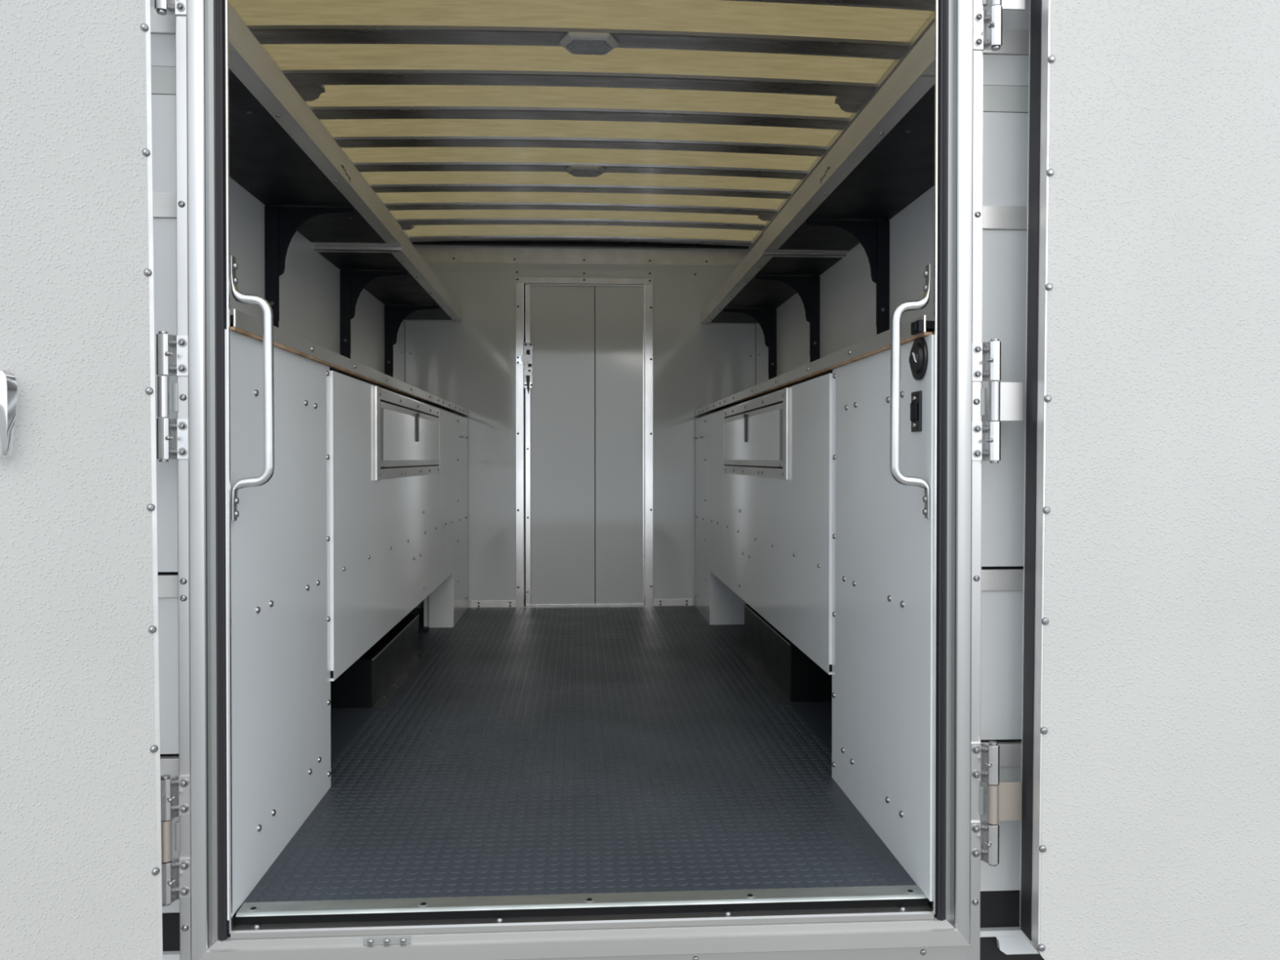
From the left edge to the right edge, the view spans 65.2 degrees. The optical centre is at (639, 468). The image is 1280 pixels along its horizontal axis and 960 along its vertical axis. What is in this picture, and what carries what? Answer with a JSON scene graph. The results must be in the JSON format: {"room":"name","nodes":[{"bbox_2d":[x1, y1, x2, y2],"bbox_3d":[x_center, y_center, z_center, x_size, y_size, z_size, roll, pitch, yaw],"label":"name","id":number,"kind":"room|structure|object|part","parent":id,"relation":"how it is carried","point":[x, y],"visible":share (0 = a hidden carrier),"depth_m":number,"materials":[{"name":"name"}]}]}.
{"room":"cargo space","nodes":[
{"label":"cargo space","id":0,"kind":"room"},
{"bbox_2d":[150,0,179,912],"bbox_3d":[-1.038,-0.159,1.801,0.573,1.956,0.025,0,1,-3],"label":"wall","id":1,"kind":"structure","parent":0,"point":[162,27],"depth_m":1.80,"materials":[{"name":"white metal"}]},
{"bbox_2d":[175,0,232,959],"bbox_3d":[-0.755,-0.031,1.759,0.098,1.880,0.102,0,1,-3],"label":"trim","id":2,"kind":"structure","parent":1,"relation":"attached to","point":[202,35],"depth_m":1.72,"materials":[{"name":"metal"}]},
{"bbox_3d":[-0.705,-0.085,1.714,0.003,1.770,0.007,0,1,-3],"label":"trim","id":3,"kind":"part","parent":2,"relation":"part of","materials":[{"name":"metal"}]},
{"bbox_2d":[231,255,274,520],"bbox_3d":[-0.670,-0.138,1.733,0.070,0.456,0.022,0,1,-3],"label":"handle","id":4,"kind":"object","parent":1,"relation":"attached to","point":[268,315],"visible":1,"depth_m":1.73,"materials":[{"name":"metal"}]},
{"bbox_2d":[229,177,405,382],"bbox_3d":[-1.151,-0.177,3.567,0.024,2.027,3.533,0,1,-3],"label":"wall","id":5,"kind":"structure","parent":0,"point":[309,310],"depth_m":3.39,"materials":[{"name":"silver metal"}]},
{"bbox_2d":[264,205,354,328],"bbox_3d":[-0.978,-0.530,2.981,0.258,0.488,0.058,0,1,-3],"label":"shelf bracket","id":6,"kind":"object","parent":5,"relation":"attached to","point":[281,223],"visible":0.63,"depth_m":2.95,"materials":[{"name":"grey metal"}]},
{"bbox_3d":[-1.087,-0.530,2.975,0.039,0.488,0.056,0,1,-3],"label":"post","id":7,"kind":"part","parent":6,"relation":"part of","materials":[{"name":"metal"}]},
{"bbox_2d":[228,3,401,245],"bbox_3d":[-0.933,-0.802,2.614,0.304,0.071,1.755,0,1,-3],"label":"shelf","id":8,"kind":"object","parent":5,"relation":"attached to","point":[281,153],"visible":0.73,"depth_m":2.50,"materials":[{"name":"metal"}]},
{"bbox_2d":[339,270,408,358],"bbox_3d":[-1.033,-0.531,3.904,0.258,0.472,0.058,0,1,-3],"label":"shelf bracket","id":9,"kind":"object","parent":5,"relation":"attached to","point":[352,283],"visible":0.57,"depth_m":3.87,"materials":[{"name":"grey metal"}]},
{"bbox_3d":[-1.143,-0.531,3.898,0.039,0.472,0.056,0,1,-3],"label":"post","id":10,"kind":"part","parent":9,"relation":"part of","materials":[{"name":"black metal"}]},
{"bbox_2d":[314,231,462,321],"bbox_3d":[-1.041,-0.805,4.400,0.303,0.071,1.803,0,1,-3],"label":"shelf","id":11,"kind":"object","parent":5,"relation":"attached to","point":[421,286],"visible":0.73,"depth_m":4.08,"materials":[{"name":"metal"}]},
{"bbox_3d":[-0.911,-0.807,4.408,0.043,0.067,1.803,0,1,-3],"label":"rail","id":12,"kind":"part","parent":11,"relation":"part of","materials":[{"name":"metal"}]},
{"bbox_2d":[384,305,439,377],"bbox_3d":[-1.086,-0.541,4.786,0.258,0.472,0.058,0,1,-3],"label":"shelf bracket","id":13,"kind":"object","parent":5,"relation":"attached to","point":[394,315],"visible":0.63,"depth_m":4.75,"materials":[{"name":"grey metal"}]},
{"bbox_3d":[-1.196,-0.541,4.780,0.039,0.472,0.056,0,1,-3],"label":"post","id":14,"kind":"part","parent":13,"relation":"part of","materials":[{"name":"black metal"}]},
{"bbox_2d":[405,244,755,608],"bbox_3d":[-0.311,-0.209,5.383,1.878,2.052,0.033,0,1,-3],"label":"wall","id":15,"kind":"structure","parent":0,"point":[469,364],"depth_m":5.36,"materials":[{"name":"metal"}]},
{"bbox_2d":[515,283,644,607],"bbox_3d":[-0.319,-0.124,5.367,0.686,1.732,0.034,0,1,-3],"label":"door","id":16,"kind":"structure","parent":15,"relation":"in","point":[584,386],"depth_m":5.37,"materials":[{"name":"metal"}]},
{"bbox_3d":[-0.598,-0.449,5.335,0.020,0.098,0.010,0,1,-3],"label":"release lever","id":17,"kind":"part","parent":16,"relation":"part of","materials":[{"name":"black plastic"}]},
{"bbox_3d":[-0.601,-0.123,5.361,0.027,1.720,0.014,0,1,-3],"label":"edge rail","id":18,"kind":"part","parent":16,"relation":"part of","materials":[{"name":"metal"}]},
{"bbox_3d":[-0.295,-0.986,5.367,0.635,0.009,0.014,0,1,-3],"label":"rail","id":19,"kind":"part","parent":16,"relation":"part of","materials":[{"name":"metal"}]},
{"bbox_3d":[-0.296,0.734,5.381,0.637,0.014,0.004,0,1,-3],"label":"rail","id":20,"kind":"part","parent":16,"relation":"part of","materials":[{"name":"metal"}]},
{"bbox_3d":[0.019,-0.124,5.398,0.008,1.720,0.013,0,1,-3],"label":"edge rail","id":21,"kind":"part","parent":16,"relation":"part of","materials":[{"name":"metal"}]},
{"bbox_2d":[515,276,653,607],"bbox_3d":[-0.299,-0.141,5.381,0.739,1.765,0.034,0,1,-3],"label":"trim","id":22,"kind":"structure","parent":15,"relation":"attached to","point":[520,282],"depth_m":5.37,"materials":[{"name":"metal"}]},
{"bbox_3d":[-0.298,-1.008,5.364,0.739,0.032,0.014,0,1,-3],"label":"head rail","id":23,"kind":"part","parent":22,"relation":"part of","materials":[{"name":"metal"}]},
{"bbox_2d":[228,0,934,249],"bbox_3d":[-0.202,-1.193,3.563,1.910,0.056,3.658,0,1,-3],"label":"ceiling","id":24,"kind":"structure","parent":0,"point":[466,119],"depth_m":3.23,"materials":[{"name":"wood"}]},
{"bbox_3d":[-1.125,-1.177,3.508,0.061,0.025,3.607,0,1,-3],"label":"roof rail","id":25,"kind":"part","parent":24,"relation":"part of","materials":[{"name":"metal"}]},
{"bbox_2d":[564,164,606,177],"bbox_3d":[-0.216,-1.182,3.978,0.165,0.018,0.119,0,1,-3],"label":"recessed light","id":26,"kind":"object","parent":24,"relation":"in","point":[577,171],"visible":1,"depth_m":3.95,"materials":[{"name":"white plastic"}]},
{"bbox_2d":[559,31,618,54],"bbox_3d":[-0.141,-1.169,2.758,0.165,0.018,0.119,0,1,-3],"label":"recessed light","id":27,"kind":"object","parent":24,"relation":"in","point":[575,42],"visible":1,"depth_m":2.73,"materials":[{"name":"white plastic"}]},
{"bbox_3d":[0.721,-1.178,3.619,0.061,0.025,3.607,0,1,-3],"label":"roof rail","id":28,"kind":"part","parent":24,"relation":"part of","materials":[{"name":"metal"}]},
{"bbox_2d":[232,605,932,922],"bbox_3d":[-0.204,0.778,3.603,1.878,0.040,3.569,0,1,-3],"label":"floor","id":29,"kind":"structure","parent":0,"point":[545,750],"depth_m":2.51,"materials":[{"name":"rubber"}]},
{"bbox_2d":[224,328,468,919],"bbox_3d":[-0.967,0.251,3.520,0.342,1.019,3.622,0,1,-3],"label":"base cabinet","id":30,"kind":"object","parent":29,"relation":"on","point":[361,519],"visible":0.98,"depth_m":2.27,"materials":[{"name":"silver metal"}]},
{"bbox_3d":[-0.732,0.266,2.072,0.004,1.019,0.704,0,1,-3],"label":"panel","id":31,"kind":"part","parent":30,"relation":"part of","materials":[{"name":"white metal"}]},
{"bbox_2d":[230,309,468,415],"bbox_3d":[-0.970,-0.277,3.519,0.335,0.036,3.612,0,1,-3],"label":"countertop","id":32,"kind":"structure","parent":30,"relation":"on","point":[242,323],"depth_m":2.40,"materials":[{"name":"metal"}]},
{"bbox_3d":[-0.804,0.129,3.348,0.010,0.753,1.853,0,1,-3],"label":"panel","id":33,"kind":"part","parent":30,"relation":"part of","materials":[{"name":"white metal"}]},
{"bbox_3d":[-0.850,-0.248,3.874,0.006,0.028,2.913,0,1,-3],"label":"rail","id":34,"kind":"part","parent":30,"relation":"part of","materials":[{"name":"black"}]},
{"bbox_3d":[-0.808,-0.110,3.573,0.009,0.276,1.344,0,1,-3],"label":"hatch frame","id":35,"kind":"part","parent":30,"relation":"part of","materials":[{"name":"metal"}]},
{"bbox_3d":[-0.815,-0.110,3.631,0.002,0.158,1.191,0,1,-3],"label":"hatch panel","id":36,"kind":"part","parent":30,"relation":"part of","materials":[{"name":"white metal"}]},
{"bbox_3d":[-0.810,-0.151,3.651,0.011,0.104,0.028,0,1,-3],"label":"pull handle","id":37,"kind":"part","parent":30,"relation":"part of","materials":[{"name":"black plastic"}]},
{"bbox_3d":[-0.972,0.616,4.716,0.179,0.264,0.008,0,1,-3],"label":"post","id":38,"kind":"part","parent":30,"relation":"part of","materials":[{"name":"white metal"}]},
{"bbox_3d":[-0.873,0.117,4.497,0.010,0.753,0.444,0,1,-3],"label":"panel","id":39,"kind":"part","parent":30,"relation":"part of","materials":[{"name":"white metal"}]},
{"bbox_3d":[-0.905,0.240,5.029,0.010,1.010,0.614,0,1,-3],"label":"panel","id":40,"kind":"part","parent":30,"relation":"part of","materials":[{"name":"white metal"}]},
{"bbox_2d":[330,614,430,708],"bbox_3d":[-0.991,0.681,3.667,0.296,0.156,0.958,0,1,-3],"label":"wheel well","id":41,"kind":"object","parent":29,"relation":"on","point":[373,680],"visible":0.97,"depth_m":3.36,"materials":[{"name":"black paint"}]},
{"bbox_2d":[733,603,831,702],"bbox_3d":[0.571,0.664,3.760,0.296,0.189,0.958,0,1,-3],"label":"wheel well","id":42,"kind":"object","parent":29,"relation":"on","point":[787,672],"visible":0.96,"depth_m":3.43,"materials":[{"name":"black paint"}]},
{"bbox_2d":[694,334,933,901],"bbox_3d":[0.564,0.249,3.611,0.342,1.022,3.622,0,1,-3],"label":"base cabinet","id":43,"kind":"object","parent":29,"relation":"on","point":[802,519],"depth_m":2.34,"materials":[{"name":"silver metal"}]},
{"bbox_3d":[0.321,0.239,5.102,0.010,1.010,0.614,0,1,-3],"label":"panel","id":44,"kind":"part","parent":43,"relation":"part of","materials":[{"name":"white metal"}]},
{"bbox_3d":[0.353,0.117,4.571,0.010,0.753,0.444,0,1,-3],"label":"panel","id":45,"kind":"part","parent":43,"relation":"part of","materials":[{"name":"white metal"}]},
{"bbox_3d":[0.499,0.615,4.804,0.326,0.264,0.008,0,1,-3],"label":"post","id":46,"kind":"part","parent":43,"relation":"part of","materials":[{"name":"white metal"}]},
{"bbox_3d":[0.391,-0.152,3.723,0.011,0.104,0.028,0,1,-3],"label":"pull handle","id":47,"kind":"part","parent":43,"relation":"part of","materials":[{"name":"black plastic"}]},
{"bbox_3d":[0.399,-0.111,3.704,0.002,0.158,1.191,0,1,-3],"label":"hatch panel","id":48,"kind":"part","parent":43,"relation":"part of","materials":[{"name":"white metal"}]},
{"bbox_3d":[0.399,-0.111,3.645,0.009,0.276,1.344,0,1,-3],"label":"hatch frame","id":49,"kind":"part","parent":43,"relation":"part of","materials":[{"name":"metal"}]},
{"bbox_3d":[0.405,-0.248,3.949,0.006,0.028,2.913,0,1,-3],"label":"rail","id":50,"kind":"part","parent":43,"relation":"part of","materials":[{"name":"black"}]},
{"bbox_3d":[0.422,0.129,3.422,0.010,0.753,1.853,0,1,-3],"label":"panel","id":51,"kind":"part","parent":43,"relation":"part of","materials":[{"name":"white metal"}]},
{"bbox_2d":[694,315,933,416],"bbox_3d":[0.566,-0.278,3.611,0.335,0.036,3.612,0,1,-3],"label":"countertop","id":52,"kind":"structure","parent":43,"relation":"on","point":[879,343],"depth_m":2.52,"materials":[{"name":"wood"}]},
{"bbox_2d":[911,320,923,335],"bbox_3d":[0.506,-0.258,1.825,0.018,0.023,0.044,0,1,-3],"label":"clip","id":53,"kind":"object","parent":52,"relation":"attached to","point":[917,326],"visible":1,"depth_m":1.81,"materials":[{"name":"black plastic"}]},
{"bbox_3d":[0.503,0.266,2.146,0.004,1.019,0.704,0,1,-3],"label":"panel","id":54,"kind":"part","parent":43,"relation":"part of","materials":[{"name":"white metal"}]},
{"bbox_3d":[0.506,-0.203,1.846,0.006,0.014,0.043,0,1,-3],"label":"knob","id":55,"kind":"part","parent":43,"relation":"part of","materials":[{"name":"silver metal"}]},
{"bbox_3d":[0.513,-0.106,1.864,0.010,0.075,0.047,0,1,-3],"label":"switch panel","id":56,"kind":"part","parent":43,"relation":"part of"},
{"bbox_3d":[0.510,-0.203,1.847,0.017,0.080,0.080,0,1,-3],"label":"isolator dial","id":57,"kind":"part","parent":43,"relation":"part of","materials":[{"name":"black plastic"}]},
{"bbox_2d":[755,186,933,385],"bbox_3d":[0.740,-0.178,3.680,0.024,2.027,3.533,0,1,-3],"label":"wall","id":58,"kind":"structure","parent":0,"point":[847,290],"depth_m":3.45,"materials":[{"name":"silver metal"}]},
{"bbox_2d":[723,308,776,379],"bbox_3d":[0.531,-0.539,4.862,0.258,0.468,0.058,0,1,-3],"label":"shelf bracket","id":59,"kind":"object","parent":58,"relation":"attached to","point":[766,318],"visible":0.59,"depth_m":4.84,"materials":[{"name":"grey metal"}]},
{"bbox_3d":[0.640,-0.539,4.870,0.039,0.468,0.056,0,1,-3],"label":"post","id":60,"kind":"part","parent":59,"relation":"part of","materials":[{"name":"black metal"}]},
{"bbox_2d":[700,235,846,324],"bbox_3d":[0.532,-0.801,4.477,0.303,0.071,1.839,0,1,-3],"label":"shelf","id":61,"kind":"object","parent":58,"relation":"attached to","point":[741,290],"visible":0.83,"depth_m":4.18,"materials":[{"name":"metal"}]},
{"bbox_3d":[0.402,-0.803,4.469,0.043,0.067,1.839,0,1,-3],"label":"rail","id":62,"kind":"part","parent":61,"relation":"part of","materials":[{"name":"metal"}]},
{"bbox_2d":[755,275,819,362],"bbox_3d":[0.583,-0.530,3.988,0.258,0.468,0.058,0,1,-3],"label":"shelf bracket","id":63,"kind":"object","parent":58,"relation":"attached to","point":[807,287],"visible":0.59,"depth_m":3.97,"materials":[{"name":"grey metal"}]},
{"bbox_3d":[0.693,-0.530,3.996,0.039,0.468,0.056,0,1,-3],"label":"post","id":64,"kind":"part","parent":63,"relation":"part of","materials":[{"name":"black metal"}]},
{"bbox_2d":[805,220,889,334],"bbox_3d":[0.637,-0.525,3.095,0.258,0.475,0.058,0,1,-3],"label":"shelf bracket","id":65,"kind":"object","parent":58,"relation":"attached to","point":[873,237],"visible":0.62,"depth_m":3.07,"materials":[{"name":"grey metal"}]},
{"bbox_3d":[0.746,-0.525,3.103,0.039,0.475,0.056,0,1,-3],"label":"post","id":66,"kind":"part","parent":65,"relation":"part of","materials":[{"name":"black metal"}]},
{"bbox_2d":[763,22,934,253],"bbox_3d":[0.638,-0.790,2.691,0.304,0.071,1.720,0,1,-3],"label":"shelf","id":67,"kind":"object","parent":58,"relation":"attached to","point":[884,161],"visible":0.73,"depth_m":2.57,"materials":[{"name":"metal"}]},
{"bbox_2d":[932,0,1029,891],"bbox_3d":[0.843,-0.160,1.914,0.564,1.956,0.025,0,1,-3],"label":"wall","id":68,"kind":"structure","parent":0,"point":[1006,69],"depth_m":1.90,"materials":[{"name":"white metal"}]},
{"bbox_2d":[198,884,971,959],"bbox_3d":[-0.090,0.849,1.794,1.372,0.145,0.084,0,1,-3],"label":"door sill","id":69,"kind":"structure","parent":68,"relation":"attached to","point":[877,922],"depth_m":1.77,"materials":[{"name":"silver metal"}]},
{"bbox_3d":[-0.440,0.820,1.737,0.081,0.012,0.002,0,1,-3],"label":"drain plate","id":70,"kind":"part","parent":69,"relation":"part of","materials":[{"name":"grey metal"}]},
{"bbox_2d":[162,890,1044,959],"bbox_3d":[-0.104,0.902,1.945,2.452,0.188,0.188,0,1,-3],"label":"bumper cover","id":71,"kind":"object","parent":68,"relation":"attached to","point":[1002,937],"visible":0.08,"depth_m":1.91,"materials":[{"name":"black"}]},
{"bbox_3d":[0.851,0.906,1.916,0.356,0.038,0.011,0,1,-3],"label":"bracket plate","id":72,"kind":"part","parent":71,"relation":"part of","materials":[{"name":"white paint"}]},
{"bbox_2d":[889,264,930,518],"bbox_3d":[0.486,-0.139,1.803,0.070,0.456,0.022,0,1,-3],"label":"handle","id":73,"kind":"object","parent":68,"relation":"attached to","point":[895,322],"visible":1,"depth_m":1.79,"materials":[{"name":"metal"}]},
{"bbox_2d":[932,0,983,959],"bbox_3d":[0.572,-0.032,1.838,0.098,1.880,0.102,0,1,-3],"label":"trim","id":74,"kind":"structure","parent":68,"relation":"attached to","point":[958,67],"depth_m":1.80,"materials":[{"name":"metal"}]},
{"bbox_3d":[0.528,-0.086,1.788,0.003,1.770,0.007,0,1,-3],"label":"trim","id":75,"kind":"part","parent":74,"relation":"part of","materials":[{"name":"metal"}]},
{"bbox_3d":[-0.097,-1.085,1.810,2.452,0.221,0.091,0,1,-3],"label":"wall","id":76,"kind":"structure","parent":0,"visible":0},
{"bbox_2d":[0,0,190,959],"bbox_3d":[-1.028,-0.075,1.462,0.112,1.933,0.752,1,1,42],"label":"door","id":77,"kind":"structure","parent":76,"relation":"in","point":[81,838],"depth_m":1.60,"materials":[{"name":"metal"}]},
{"bbox_3d":[-0.956,-0.083,1.497,0.050,0.130,0.041,1,1,42],"label":"lever","id":78,"kind":"part","parent":77,"relation":"part of","materials":[{"name":"silver metal"}]},
{"bbox_3d":[-0.805,-0.889,1.715,0.034,0.223,0.049,0,1,39],"label":"door hinge","id":79,"kind":"part","parent":77,"relation":"part of","materials":[{"name":"silver metal"}]},
{"bbox_3d":[-0.805,-0.123,1.723,0.034,0.223,0.049,0,1,39],"label":"door hinge","id":80,"kind":"part","parent":77,"relation":"part of","materials":[{"name":"silver metal"}]},
{"bbox_3d":[-0.804,-0.124,1.734,0.009,0.050,0.010,0,1,-3],"label":"slot plate","id":81,"kind":"part","parent":77,"relation":"part of","materials":[{"name":"grey metal"}]},
{"bbox_3d":[-0.805,0.640,1.731,0.034,0.223,0.049,0,1,39],"label":"door hinge","id":82,"kind":"part","parent":77,"relation":"part of","materials":[{"name":"silver metal"}]},
{"bbox_3d":[-0.804,0.640,1.742,0.009,0.050,0.010,0,1,-3],"label":"slot plate","id":83,"kind":"part","parent":77,"relation":"part of","materials":[{"name":"grey metal"}]},
{"bbox_2d":[970,0,1279,959],"bbox_3d":[0.992,-0.084,1.796,0.800,1.923,0.087,0,1,-1],"label":"door","id":84,"kind":"structure","parent":76,"relation":"in","point":[1150,822],"depth_m":1.76,"materials":[{"name":"metal"}]},
{"bbox_3d":[0.624,0.606,1.828,0.009,0.050,0.010,0,1,-3],"label":"slot plate","id":85,"kind":"part","parent":84,"relation":"part of","materials":[{"name":"grey metal"}]},
{"bbox_3d":[0.624,-0.122,1.820,0.009,0.050,0.010,0,1,-3],"label":"slot plate","id":86,"kind":"part","parent":84,"relation":"part of","materials":[{"name":"grey metal"}]},
{"bbox_3d":[0.624,-0.865,1.812,0.009,0.050,0.010,0,1,-3],"label":"slot plate","id":87,"kind":"part","parent":84,"relation":"part of","materials":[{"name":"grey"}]},
{"bbox_3d":[0.647,0.606,1.814,0.097,0.223,0.039,0,1,-3],"label":"door hinge","id":88,"kind":"part","parent":84,"relation":"part of","materials":[{"name":"silver metal"}]},
{"bbox_3d":[0.647,-0.122,1.807,0.097,0.223,0.039,0,1,-3],"label":"door hinge","id":89,"kind":"part","parent":84,"relation":"part of","materials":[{"name":"silver metal"}]},
{"bbox_3d":[0.647,-0.865,1.799,0.097,0.223,0.039,0,1,-3],"label":"door hinge","id":90,"kind":"part","parent":84,"relation":"part of","materials":[{"name":"silver metal"}]}
]}

